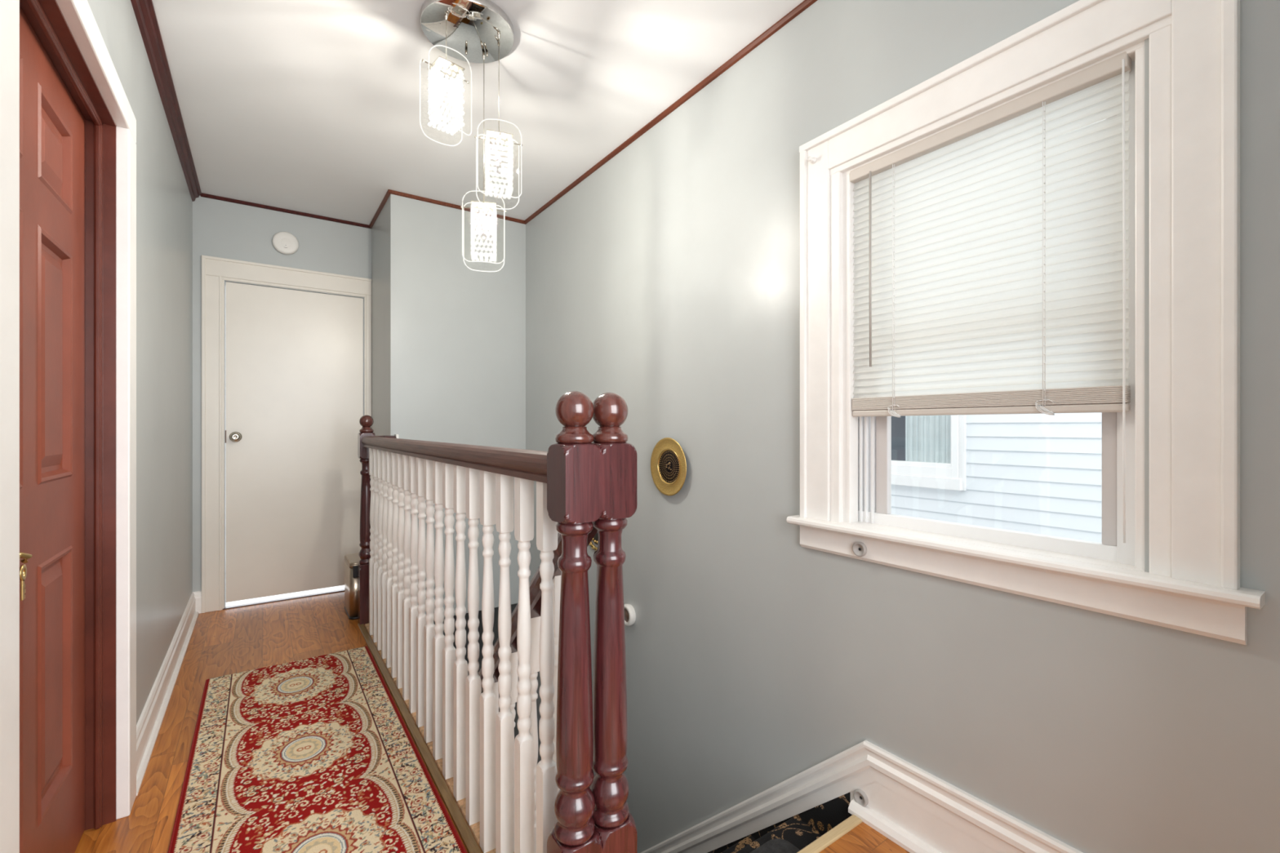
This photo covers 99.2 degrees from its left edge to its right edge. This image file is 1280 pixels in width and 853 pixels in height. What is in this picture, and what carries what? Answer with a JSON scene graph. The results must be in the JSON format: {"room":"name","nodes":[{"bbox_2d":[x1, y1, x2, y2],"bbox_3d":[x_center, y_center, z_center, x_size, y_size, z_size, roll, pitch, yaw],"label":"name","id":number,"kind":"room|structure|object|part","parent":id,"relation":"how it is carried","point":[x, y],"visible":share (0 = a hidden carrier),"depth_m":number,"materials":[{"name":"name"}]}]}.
{"room":"upstairs hallway landing","nodes":[
{"label":"upstairs hallway landing","id":0,"kind":"room"},
{"bbox_2d":[87,0,192,724],"bbox_3d":[-1.263,-0.049,1.098,0.120,2.798,5.645,0,0,-35],"label":"wall","id":1,"kind":"structure","parent":0,"point":[164,202],"depth_m":2.20,"materials":[{"name":"grey paint"}]},
{"bbox_2d":[0,0,136,852],"bbox_3d":[-1.311,0.096,1.194,0.150,2.108,1.118,0,0,-35],"label":"door","id":2,"kind":"structure","parent":1,"relation":"in","point":[68,121],"depth_m":1.36,"materials":[{"name":"red paint"}]},
{"bbox_3d":[-1.230,-0.668,1.024,0.034,0.215,0.260,0,0,-35],"label":"panel","id":3,"kind":"part","parent":2,"relation":"part of","materials":[{"name":"red paint"}]},
{"bbox_3d":[-1.230,-0.163,1.024,0.034,0.586,0.260,0,0,-35],"label":"panel","id":4,"kind":"part","parent":2,"relation":"part of","materials":[{"name":"red paint"}]},
{"bbox_3d":[-1.230,0.606,1.024,0.034,0.588,0.260,0,0,-35],"label":"panel","id":5,"kind":"part","parent":2,"relation":"part of","materials":[{"name":"red paint"}]},
{"bbox_2d":[19,551,32,600],"bbox_3d":[-1.015,0.244,0.893,0.018,0.084,0.044,0,0,-15],"label":"door handle","id":6,"kind":"object","parent":2,"relation":"hanging from","point":[23,569],"visible":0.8,"depth_m":0.90,"materials":[{"name":"gold metal"}]},
{"bbox_3d":[-1.021,0.257,0.900,0.003,0.058,0.027,0,0,-35],"label":"key blade","id":7,"kind":"part","parent":6,"relation":"part of","materials":[{"name":"gold metal"}]},
{"bbox_3d":[-1.438,-0.668,1.323,0.034,0.215,0.260,0,0,-35],"label":"panel","id":8,"kind":"part","parent":2,"relation":"part of","materials":[{"name":"red paint"}]},
{"bbox_3d":[-1.438,-0.163,1.323,0.034,0.586,0.260,0,0,-35],"label":"panel","id":9,"kind":"part","parent":2,"relation":"part of","materials":[{"name":"red paint"}]},
{"bbox_3d":[-1.438,0.606,1.323,0.034,0.588,0.260,0,0,-35],"label":"panel","id":10,"kind":"part","parent":2,"relation":"part of","materials":[{"name":"red paint"}]},
{"bbox_2d":[130,0,201,201],"bbox_3d":[-1.161,-1.418,1.096,0.045,0.060,5.525,0,0,-35],"label":"trim","id":11,"kind":"structure","parent":1,"relation":"attached to","point":[144,10],"depth_m":2.25,"materials":[{"name":"brown wood"}]},
{"bbox_2d":[136,592,199,795],"bbox_3d":[-1.166,1.083,1.092,0.032,0.135,5.525,0,0,-35],"label":"baseboard","id":12,"kind":"structure","parent":1,"relation":"attached to","point":[148,725],"depth_m":2.21,"materials":[{"name":"white paint"}]},
{"bbox_2d":[192,195,371,608],"bbox_3d":[-2.339,-0.049,3.715,1.099,2.798,0.120,0,0,-35],"label":"wall","id":13,"kind":"structure","parent":0,"point":[220,228],"depth_m":3.48,"materials":[{"name":"grey paint"}]},
{"bbox_2d":[192,591,201,613],"bbox_3d":[-2.731,1.083,3.359,0.050,0.135,0.016,0,0,-35],"label":"baseboard","id":14,"kind":"structure","parent":13,"relation":"attached to","point":[197,595],"depth_m":3.36,"materials":[{"name":"white paint"}]},
{"bbox_2d":[222,589,344,609],"bbox_3d":[-2.302,1.147,3.672,0.830,0.007,0.032,0,0,-35],"label":"trim","id":15,"kind":"structure","parent":13,"relation":"attached to","point":[341,590],"depth_m":3.61,"materials":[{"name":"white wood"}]},
{"bbox_2d":[271,231,298,254],"bbox_3d":[-2.351,-1.222,3.612,0.149,0.149,0.035,0,0,-35],"label":"smoke detector","id":16,"kind":"object","parent":13,"relation":"attached to","point":[285,242],"visible":1,"depth_m":3.60,"materials":[{"name":"grey plastic"}]},
{"bbox_2d":[200,192,370,228],"bbox_3d":[-2.325,-1.438,3.642,0.959,0.019,0.016,0,0,-35],"label":"trim","id":17,"kind":"structure","parent":13,"relation":"attached to","point":[204,195],"depth_m":3.60,"materials":[{"name":"brown wood"}]},
{"bbox_2d":[201,255,371,613],"bbox_3d":[-2.321,0.044,3.641,0.953,2.212,0.105,0,0,-35],"label":"door","id":18,"kind":"structure","parent":13,"relation":"in","point":[295,358],"depth_m":3.61,"materials":[{"name":"beige paint"}]},
{"bbox_3d":[-2.564,0.062,3.450,0.066,0.066,0.069,0,0,-35],"label":"knob","id":19,"kind":"part","parent":18,"relation":"part of","materials":[{"name":"silver metal"}]},
{"bbox_2d":[225,585,344,607],"bbox_3d":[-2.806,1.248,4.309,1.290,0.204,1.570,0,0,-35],"label":"door gap","id":20,"kind":"structure","parent":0,"point":[341,587],"depth_m":3.69,"materials":[{"name":"white"}]},
{"bbox_2d":[357,623,481,852],"bbox_3d":[-0.848,1.145,2.047,0.028,0.010,2.730,0,0,-35],"label":"trim","id":21,"kind":"structure","parent":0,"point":[460,822],"depth_m":1.87,"materials":[{"name":"brown wood"}]},
{"bbox_2d":[364,623,514,852],"bbox_3d":[-0.813,1.196,2.090,0.070,0.108,2.760,0,0,-35],"label":"trim","id":22,"kind":"structure","parent":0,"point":[475,828],"depth_m":1.81,"materials":[{"name":"beige oak wood"}]},
{"bbox_2d":[357,391,603,852],"bbox_3d":[-0.818,0.539,2.185,0.218,1.221,2.696,0,0,-35],"label":"landing railing","id":23,"kind":"object","parent":22,"relation":"on","point":[474,744],"visible":1,"depth_m":1.47,"materials":[{"name":"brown wood"}]},
{"bbox_3d":[-1.608,0.591,3.200,0.081,1.119,0.081,0,0,-35],"label":"newel post","id":24,"kind":"part","parent":23,"relation":"part of","materials":[{"name":"brown wood"}]},
{"bbox_3d":[-1.539,0.082,3.279,0.122,0.064,0.065,0,0,-35],"label":"return rail","id":25,"kind":"part","parent":23,"relation":"part of","materials":[{"name":"brown wood"}]},
{"bbox_3d":[-0.868,0.083,2.136,0.065,0.066,2.510,0,0,-35],"label":"handrail","id":26,"kind":"part","parent":23,"relation":"part of","materials":[{"name":"brown wood"}]},
{"bbox_3d":[-0.129,0.591,1.072,0.081,1.119,0.081,0,0,-35],"label":"newel post","id":27,"kind":"part","parent":23,"relation":"part of","materials":[{"name":"brown wood"}]},
{"bbox_2d":[371,194,525,617],"bbox_3d":[-1.689,-0.049,4.434,1.168,2.798,1.990,0,0,-35],"label":"wall","id":28,"kind":"structure","parent":0,"point":[448,337],"depth_m":3.58,"materials":[{"name":"grey paint"}]},
{"bbox_2d":[368,189,391,228],"bbox_3d":[-1.733,-1.438,3.617,0.016,0.019,0.731,0,0,-35],"label":"trim","id":29,"kind":"structure","parent":28,"relation":"attached to","point":[387,195],"depth_m":3.58,"materials":[{"name":"brown wood"}]},
{"bbox_2d":[387,189,525,224],"bbox_3d":[-1.169,-1.438,3.574,0.895,0.019,0.016,0,0,-35],"label":"trim","id":30,"kind":"structure","parent":28,"relation":"attached to","point":[393,192],"depth_m":3.52,"materials":[{"name":"brown wood"}]},
{"bbox_2d":[151,0,804,224],"bbox_3d":[-0.350,-1.523,1.599,2.250,0.150,6.025,0,0,-35],"label":"ceiling","id":31,"kind":"structure","parent":0,"point":[306,106],"depth_m":2.33,"materials":[{"name":"paint"}]},
{"bbox_2d":[419,0,522,271],"bbox_3d":[-0.620,-1.027,1.962,0.346,0.842,0.320,0,0,-32],"label":"pendant light","id":32,"kind":"object","parent":31,"relation":"hanging from","point":[473,31],"visible":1,"depth_m":1.94,"materials":[{"name":"clear glass"}]},
{"bbox_3d":[-0.662,-1.123,1.861,0.018,0.052,0.018,0,0,-35],"label":"lamp bulb","id":33,"kind":"part","parent":32,"relation":"part of","materials":[{"name":"white glass"}]},
{"bbox_3d":[-0.662,-1.327,1.861,0.011,0.182,0.011,0,0,-35],"label":"cord","id":34,"kind":"part","parent":32,"relation":"part of","materials":[{"name":"silver metal"}]},
{"bbox_3d":[-0.591,-0.733,2.061,0.018,0.052,0.018,0,0,-35],"label":"lamp bulb","id":35,"kind":"part","parent":32,"relation":"part of","materials":[{"name":"white glass"}]},
{"bbox_3d":[-0.591,-1.132,2.061,0.011,0.572,0.011,0,0,-35],"label":"cord","id":36,"kind":"part","parent":32,"relation":"part of","materials":[{"name":"silver metal"}]},
{"bbox_3d":[-0.505,-0.933,1.950,0.018,0.052,0.018,0,0,-35],"label":"lamp bulb","id":37,"kind":"part","parent":32,"relation":"part of","materials":[{"name":"white glass"}]},
{"bbox_3d":[-0.505,-1.232,1.950,0.011,0.372,0.011,0,0,-35],"label":"cord","id":38,"kind":"part","parent":32,"relation":"part of","materials":[{"name":"silver metal"}]},
{"bbox_2d":[74,591,909,852],"bbox_3d":[-0.433,1.250,1.541,2.048,0.200,5.625,0,0,-35],"label":"floor","id":39,"kind":"structure","parent":0,"point":[227,642],"depth_m":2.58,"materials":[{"name":"laminate"}]},
{"bbox_2d":[168,646,466,852],"bbox_3d":[-0.922,1.144,1.542,0.659,0.012,2.685,0,0,-35],"label":"runner rug","id":40,"kind":"object","parent":39,"relation":"on","point":[317,754],"visible":1,"depth_m":1.81,"materials":[{"name":"carpet"}]},
{"bbox_2d":[344,552,359,619],"bbox_3d":[-1.723,0.981,3.411,0.204,0.338,0.306,0,0,-35],"label":"waste bin","id":41,"kind":"object","parent":39,"relation":"on","point":[351,561],"visible":0.41,"depth_m":3.26,"materials":[{"name":"metal"}]},
{"bbox_3d":[-1.726,0.826,3.416,0.204,0.028,0.294,0,0,-35],"label":"lid","id":42,"kind":"part","parent":41,"relation":"part of","materials":[{"name":"metal"}]},
{"bbox_2d":[453,0,1279,852],"bbox_3d":[0.057,1.176,2.719,0.140,5.248,6.800,0,0,-35],"label":"wall","id":43,"kind":"structure","parent":0,"point":[665,281],"depth_m":1.84,"materials":[{"name":"grey paint"}]},
{"bbox_2d":[588,532,597,551],"bbox_3d":[-0.239,0.558,3.004,0.023,0.262,0.261,0,0,-35],"label":"wall ornament","id":44,"kind":"object","parent":43,"relation":"attached to","point":[594,540],"visible":0.13,"depth_m":3.02,"materials":[{"name":"gold metal"}]},
{"bbox_2d":[624,604,635,626],"bbox_3d":[-0.062,0.945,2.739,0.032,0.108,0.108,0,0,-35],"label":"bumper cover","id":45,"kind":"object","parent":43,"relation":"attached to","point":[629,612],"visible":0.73,"depth_m":2.71,"materials":[{"name":"white plastic"}]},
{"bbox_2d":[650,437,686,496],"bbox_3d":[0.135,0.178,2.458,0.029,0.262,0.262,0,0,-35],"label":"wall plate","id":46,"kind":"object","parent":43,"relation":"attached to","point":[668,460],"visible":1,"depth_m":2.46,"materials":[{"name":"gold metal"}]},
{"bbox_2d":[524,0,817,223],"bbox_3d":[0.560,-1.438,1.857,0.016,0.019,4.810,0,0,-35],"label":"trim","id":47,"kind":"structure","parent":43,"relation":"attached to","point":[805,4],"depth_m":2.33,"materials":[{"name":"brown wood"}]},
{"bbox_2d":[796,814,862,852],"bbox_3d":[0.298,1.197,1.396,0.883,0.036,0.033,0,0,-35],"label":"trim","id":48,"kind":"structure","parent":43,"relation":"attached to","point":[846,826],"depth_m":1.57,"materials":[{"name":"brown wood"}]},
{"bbox_2d":[640,740,1083,852],"bbox_3d":[0.162,2.898,2.426,0.021,3.868,6.200,0,0,-35],"label":"baseboard","id":49,"kind":"structure","parent":43,"relation":"attached to","point":[944,816],"depth_m":1.60,"materials":[{"name":"white paint"}]},
{"bbox_2d":[853,789,868,806],"bbox_3d":[0.677,1.138,1.670,0.012,0.045,0.045,0,0,-35],"label":"cup","id":50,"kind":"object","parent":49,"relation":"attached to","point":[860,797],"visible":1,"depth_m":1.67,"materials":[{"name":"grey plastic"}]},
{"bbox_2d":[848,799,941,852],"bbox_3d":[1.285,1.170,0.777,0.034,0.030,2.210,0,0,-35],"label":"trim","id":51,"kind":"structure","parent":43,"relation":"attached to","point":[902,837],"depth_m":1.57,"materials":[{"name":"white paint"}]},
{"bbox_2d":[786,0,1265,644],"bbox_3d":[0.887,-0.271,1.472,0.200,1.363,1.071,0,0,-35],"label":"window","id":52,"kind":"structure","parent":43,"relation":"in","point":[1192,583],"depth_m":1.16,"materials":[{"name":"white paint"}]},
{"bbox_2d":[807,156,816,164],"bbox_3d":[0.568,-0.885,1.801,0.024,0.020,0.020,0,0,-35],"label":"curtain hook","id":53,"kind":"object","parent":52,"relation":"attached to","point":[813,160],"visible":1,"depth_m":1.80,"materials":[{"name":"white paint"}]},
{"bbox_2d":[852,542,866,556],"bbox_3d":[0.672,0.374,1.667,0.012,0.045,0.045,0,0,-35],"label":"cup","id":54,"kind":"object","parent":52,"relation":"attached to","point":[859,548],"visible":1,"depth_m":1.67,"materials":[{"name":"grey plastic"}]},
{"bbox_3d":[0.906,0.020,1.500,0.028,0.580,0.662,0,0,-35],"label":"sash","id":55,"kind":"part","parent":52,"relation":"part of","materials":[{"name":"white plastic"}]},
{"bbox_2d":[849,51,1131,542],"bbox_3d":[0.868,-0.281,1.457,0.044,1.062,0.674,0,0,-35],"label":"blind","id":56,"kind":"object","parent":52,"relation":"attached to","point":[991,262],"visible":1,"depth_m":1.38,"materials":[{"name":"white plastic"}]},
{"bbox_3d":[0.761,-0.415,1.617,0.031,0.730,0.006,0,0,-35],"label":"ladder cord","id":57,"kind":"part","parent":56,"relation":"part of","materials":[{"name":"white fabric"}]},
{"bbox_3d":[0.752,-0.047,1.610,0.010,0.038,0.038,0,0,-35],"label":"loose cord","id":58,"kind":"part","parent":56,"relation":"part of","materials":[{"name":"plastic"}]},
{"bbox_3d":[0.874,-0.043,1.461,0.022,0.020,0.672,0,0,-35],"label":"rail","id":59,"kind":"part","parent":56,"relation":"part of","materials":[{"name":"beige plastic"}]},
{"bbox_3d":[0.976,-0.415,1.308,0.031,0.730,0.006,0,0,-35],"label":"ladder cord","id":60,"kind":"part","parent":56,"relation":"part of","materials":[{"name":"white fabric"}]},
{"bbox_3d":[0.967,-0.047,1.300,0.010,0.038,0.038,0,0,-35],"label":"loose cord","id":61,"kind":"part","parent":56,"relation":"part of","materials":[{"name":"plastic"}]},
{"bbox_3d":[1.044,-0.273,1.175,0.005,1.045,0.006,0,0,-35],"label":"lift cord","id":62,"kind":"part","parent":56,"relation":"part of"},
{"bbox_3d":[0.918,-0.246,1.491,0.070,1.152,0.730,0,0,-35],"label":"vinyl frame","id":63,"kind":"part","parent":52,"relation":"part of","materials":[{"name":"white plastic"}]},
{"bbox_3d":[0.878,0.318,1.466,0.180,0.028,1.071,0,0,-35],"label":"sill","id":64,"kind":"part","parent":52,"relation":"part of","materials":[{"name":"white paint"}]},
{"bbox_3d":[-0.994,3.850,3.383,1.228,0.100,4.710,0,0,-35],"label":"floor","id":65,"kind":"structure","parent":0,"visible":0},
{"bbox_2d":[707,791,852,852],"bbox_3d":[-0.452,2.461,2.521,0.909,2.765,2.745,0,0,-35],"label":"staircase","id":66,"kind":"structure","parent":65,"relation":"on","point":[801,829],"depth_m":1.80,"materials":[{"name":"black carpet"}]},
{"bbox_2d":[478,392,637,852],"bbox_3d":[-0.777,1.833,2.147,0.081,3.809,2.587,0,0,-35],"label":"stair railing","id":67,"kind":"object","parent":66,"relation":"on","point":[615,824],"visible":0.41,"depth_m":1.09,"materials":[{"name":"brown wood"}]},
{"bbox_3d":[-0.785,1.295,2.159,0.065,2.397,2.458,0,0,-35],"label":"handrail","id":68,"kind":"part","parent":67,"relation":"part of","materials":[{"name":"brown wood"}]},
{"bbox_3d":[-0.062,0.608,1.118,0.081,1.154,0.081,0,0,-35],"label":"newel post","id":69,"kind":"part","parent":67,"relation":"part of","materials":[{"name":"brown wood"}]},
{"bbox_2d":[750,838,799,852],"bbox_3d":[0.222,1.331,1.514,0.699,0.025,0.180,0,0,-35],"label":"mat","id":70,"kind":"object","parent":66,"relation":"on","point":[777,845],"visible":0.98,"depth_m":1.71,"materials":[{"name":"grey fabric"}]},
{"label":"outside","id":71,"kind":"structure","parent":0,"visible":0},
{"bbox_3d":[1.514,4.325,3.488,3.032,0.150,12.000,0,0,-35],"label":"floor","id":72,"kind":"structure","parent":71,"visible":0},
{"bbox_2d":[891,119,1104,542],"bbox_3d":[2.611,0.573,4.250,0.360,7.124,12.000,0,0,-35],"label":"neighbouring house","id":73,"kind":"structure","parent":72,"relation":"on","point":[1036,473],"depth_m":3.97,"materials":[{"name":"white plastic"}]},
{"bbox_2d":[905,415,951,463],"bbox_3d":[2.360,-0.397,4.454,0.031,1.407,0.378,0,0,-35],"label":"curtain","id":74,"kind":"object","parent":73,"relation":"hanging from","point":[927,437],"depth_m":4.46,"materials":[{"name":"white fabric"}]}
]}

